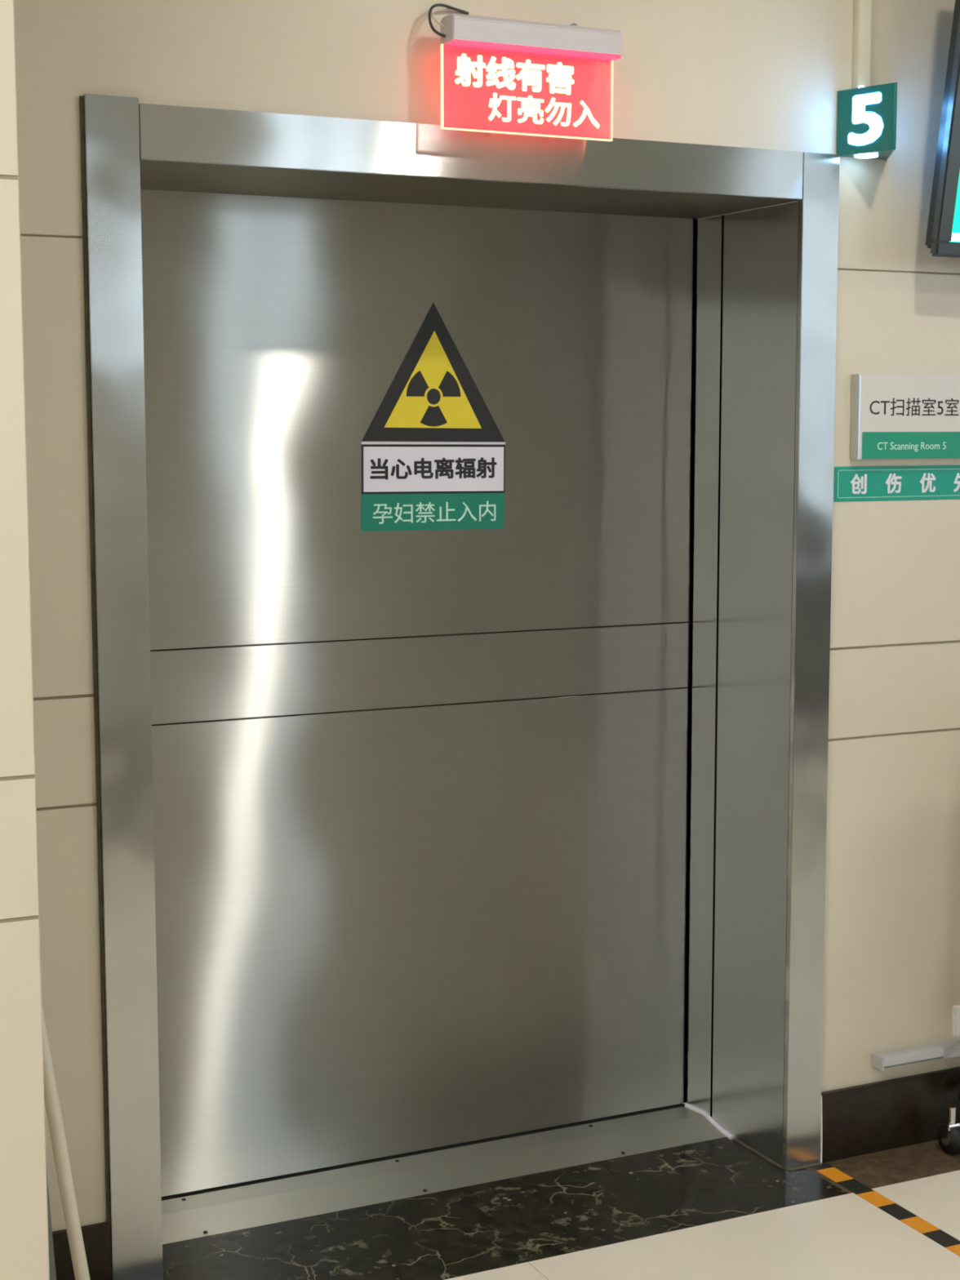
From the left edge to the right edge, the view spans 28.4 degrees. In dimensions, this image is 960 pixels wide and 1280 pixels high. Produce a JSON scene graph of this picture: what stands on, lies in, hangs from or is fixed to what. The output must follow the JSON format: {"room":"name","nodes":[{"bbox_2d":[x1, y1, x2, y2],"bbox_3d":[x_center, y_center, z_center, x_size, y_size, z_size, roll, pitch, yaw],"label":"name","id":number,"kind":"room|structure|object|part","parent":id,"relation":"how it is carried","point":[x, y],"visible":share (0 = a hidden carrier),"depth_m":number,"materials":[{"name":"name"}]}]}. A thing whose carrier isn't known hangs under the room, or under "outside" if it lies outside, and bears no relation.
{"room":"hospital corridor","nodes":[
{"label":"hospital corridor","id":0,"kind":"room"},
{"bbox_2d":[0,0,48,1279],"bbox_3d":[-1.211,-0.217,2.789,0.920,3.150,0.770,-3,7,-25],"label":"wall pillar","id":1,"kind":"structure","parent":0,"point":[24,1224],"depth_m":2.68,"materials":[{"name":"beige paint"}]},
{"bbox_2d":[46,1175,56,1279],"bbox_3d":[-0.797,1.119,3.473,0.046,0.340,0.020,-3,7,-25],"label":"metal strip","id":2,"kind":"object","parent":1,"relation":"attached to","point":[52,1276],"visible":0.22,"depth_m":3.47,"materials":[{"name":"grey"}]},
{"bbox_2d":[13,0,959,1231],"bbox_3d":[0.288,-0.372,4.143,8.200,3.150,0.397,-3,7,-25],"label":"wall","id":3,"kind":"structure","parent":0,"point":[765,74],"depth_m":3.91,"materials":[{"name":"beige tile"}]},
{"bbox_2d":[52,1222,111,1279],"bbox_3d":[-0.831,1.198,3.553,0.279,0.166,0.014,-3,7,-25],"label":"baseboard","id":4,"kind":"structure","parent":3,"relation":"attached to","point":[96,1237],"depth_m":3.59,"materials":[{"name":"stone"}]},
{"bbox_2d":[140,189,697,1196],"bbox_3d":[-0.103,0.049,4.271,1.962,2.253,0.050,-3,7,-25],"label":"door","id":5,"kind":"structure","parent":3,"relation":"in","point":[421,799],"depth_m":4.24,"materials":[{"name":"metal"}]},
{"bbox_3d":[-0.104,-0.542,4.204,1.962,1.064,0.050,-3,7,-25],"label":"panel","id":6,"kind":"part","parent":5,"relation":"part of","materials":[{"name":"metal"}]},
{"bbox_3d":[-0.103,0.066,4.273,1.962,0.154,0.050,-3,7,-25],"label":"panel","id":7,"kind":"part","parent":5,"relation":"part of","materials":[{"name":"metal"}]},
{"bbox_3d":[-0.103,0.657,4.340,1.962,1.028,0.050,-3,7,-25],"label":"panel","id":8,"kind":"part","parent":5,"relation":"part of","materials":[{"name":"metal"}]},
{"bbox_2d":[360,493,504,531],"bbox_3d":[-0.102,-0.284,4.206,0.350,0.084,0.001,-3,7,-25],"label":"sticker","id":9,"kind":"object","parent":5,"relation":"attached to","point":[457,511],"visible":1,"depth_m":4.20,"materials":[{"name":"teal plastic"}]},
{"bbox_2d":[360,302,505,493],"bbox_3d":[-0.100,-0.532,4.178,0.350,0.420,0.002,-3,7,-25],"label":"warning sticker","id":10,"kind":"object","parent":5,"relation":"attached to","point":[433,395],"visible":1,"depth_m":4.18,"materials":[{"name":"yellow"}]},
{"bbox_3d":[-0.100,-0.378,4.196,0.340,0.101,0.001,-3,7,-25],"label":"text panel","id":11,"kind":"part","parent":10,"relation":"part of","materials":[{"name":"white plastic"}]},
{"bbox_2d":[79,93,839,1279],"bbox_3d":[-0.060,0.091,4.037,1.644,2.262,0.456,-3,7,-25],"label":"trim","id":12,"kind":"structure","parent":3,"relation":"attached to","point":[767,249],"depth_m":4.11,"materials":[{"name":"metal"}]},
{"bbox_3d":[-0.101,1.191,4.258,1.442,0.020,0.189,-3,7,-25],"label":"sill plate","id":13,"kind":"part","parent":12,"relation":"part of","materials":[{"name":"metal"}]},
{"bbox_2d":[428,3,622,141],"bbox_3d":[0.083,-1.103,3.684,0.391,0.243,0.101,-3,7,-25],"label":"sign","id":14,"kind":"object","parent":3,"relation":"attached to","point":[499,75],"visible":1,"depth_m":3.66,"materials":[{"name":"red plastic"}]},
{"bbox_3d":[0.094,-1.060,3.673,0.366,0.153,0.006,-3,7,-25],"label":"acrylic plate","id":15,"kind":"part","parent":14,"relation":"part of","materials":[{"name":"red plastic"}]},
{"bbox_2d":[853,0,871,88],"bbox_3d":[0.820,-1.560,4.031,0.033,0.763,0.020,-3,7,-25],"label":"conduit","id":16,"kind":"object","parent":3,"relation":"attached to","point":[863,8],"visible":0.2,"depth_m":4.05,"materials":[{"name":"white plastic"}]},
{"bbox_2d":[836,82,897,159],"bbox_3d":[0.856,-1.105,4.032,0.133,0.147,0.140,-3,7,-25],"label":"sign","id":17,"kind":"object","parent":3,"relation":"attached to","point":[867,116],"visible":1,"depth_m":4.01,"materials":[{"name":"teal plastic"}]},
{"bbox_3d":[0.876,-1.105,4.042,0.004,0.138,0.162,1,6,6],"label":"panel","id":18,"kind":"part","parent":17,"relation":"part of","materials":[{"name":"teal plastic"}]},
{"bbox_2d":[819,1066,959,1163],"bbox_3d":[2.425,1.021,5.098,3.662,0.163,0.014,-3,7,-25],"label":"baseboard","id":19,"kind":"structure","parent":3,"relation":"attached to","point":[858,1120],"depth_m":4.39,"materials":[{"name":"stone"}]},
{"bbox_2d":[833,465,959,502],"bbox_3d":[0.962,-0.352,4.246,0.408,0.077,0.002,-3,7,-25],"label":"sticker","id":20,"kind":"object","parent":3,"relation":"attached to","point":[913,482],"visible":1,"depth_m":4.23,"materials":[{"name":"teal plastic"}]},
{"bbox_2d":[849,373,959,459],"bbox_3d":[0.964,-0.496,4.216,0.320,0.186,0.028,-3,7,-25],"label":"room sign","id":21,"kind":"object","parent":3,"relation":"attached to","point":[893,416],"visible":1,"depth_m":4.19,"materials":[{"name":"grey plastic"}]},
{"bbox_2d":[871,1040,959,1071],"bbox_3d":[1.415,0.944,4.587,1.115,0.034,0.040,-3,7,-25],"label":"duct","id":22,"kind":"object","parent":3,"relation":"attached to","point":[882,1061],"visible":1,"depth_m":4.38,"materials":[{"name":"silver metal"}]},
{"bbox_3d":[0.914,0.970,4.349,0.005,0.030,0.040,-3,7,-25],"label":"plate","id":23,"kind":"part","parent":22,"relation":"part of","materials":[{"name":"white plastic"}]},
{"bbox_2d":[925,0,959,257],"bbox_3d":[1.429,-1.160,4.253,1.022,0.628,0.228,-3,7,-25],"label":"wall screen","id":24,"kind":"object","parent":3,"relation":"attached to","point":[943,233],"visible":1,"depth_m":4.03,"materials":[{"name":"black"}]},
{"bbox_2d":[162,1137,847,1279],"bbox_3d":[-1.353,1.317,3.465,4.492,0.050,0.615,-3,7,-25],"label":"threshold","id":25,"kind":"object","parent":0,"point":[442,1235],"depth_m":4.01,"materials":[{"name":"stone"}]},
{"bbox_2d":[444,1169,959,1279],"bbox_3d":[2.328,1.461,2.155,10.000,0.050,4.935,-3,7,-25],"label":"floor","id":26,"kind":"structure","parent":0,"point":[845,1237],"depth_m":3.87,"materials":[{"name":"tile"}]},
{"bbox_2d":[41,1004,89,1279],"bbox_3d":[-0.753,0.724,3.309,0.241,1.141,0.028,5,8,36],"label":"pipe","id":27,"kind":"object","parent":26,"relation":"on","point":[75,1239],"visible":0.55,"depth_m":3.31,"materials":[{"name":"white plastic"}]},
{"bbox_2d":[810,1162,959,1256],"bbox_3d":[1.176,1.289,3.463,0.048,0.001,1.892,-3,7,-25],"label":"tape","id":28,"kind":"object","parent":26,"relation":"on","point":[944,1239],"visible":1,"depth_m":4.07,"materials":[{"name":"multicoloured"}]},
{"bbox_2d":[806,1139,959,1193],"bbox_3d":[2.438,1.136,5.031,3.708,0.050,0.195,-3,7,-25],"label":"floor","id":29,"kind":"structure","parent":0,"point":[925,1159],"depth_m":4.31,"materials":[{"name":"brown stone"}]},
{"bbox_2d":[937,1004,959,1154],"bbox_3d":[1.440,0.622,4.374,0.720,1.119,0.290,-3,7,-25],"label":"trolley","id":30,"kind":"object","parent":29,"relation":"on","point":[948,1133],"visible":1,"depth_m":4.37,"materials":[{"name":"white plastic"}]},
{"bbox_3d":[1.289,0.871,4.466,0.438,0.075,0.015,-3,7,-25],"label":"panel","id":31,"kind":"part","parent":30,"relation":"part of","materials":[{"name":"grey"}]}
]}

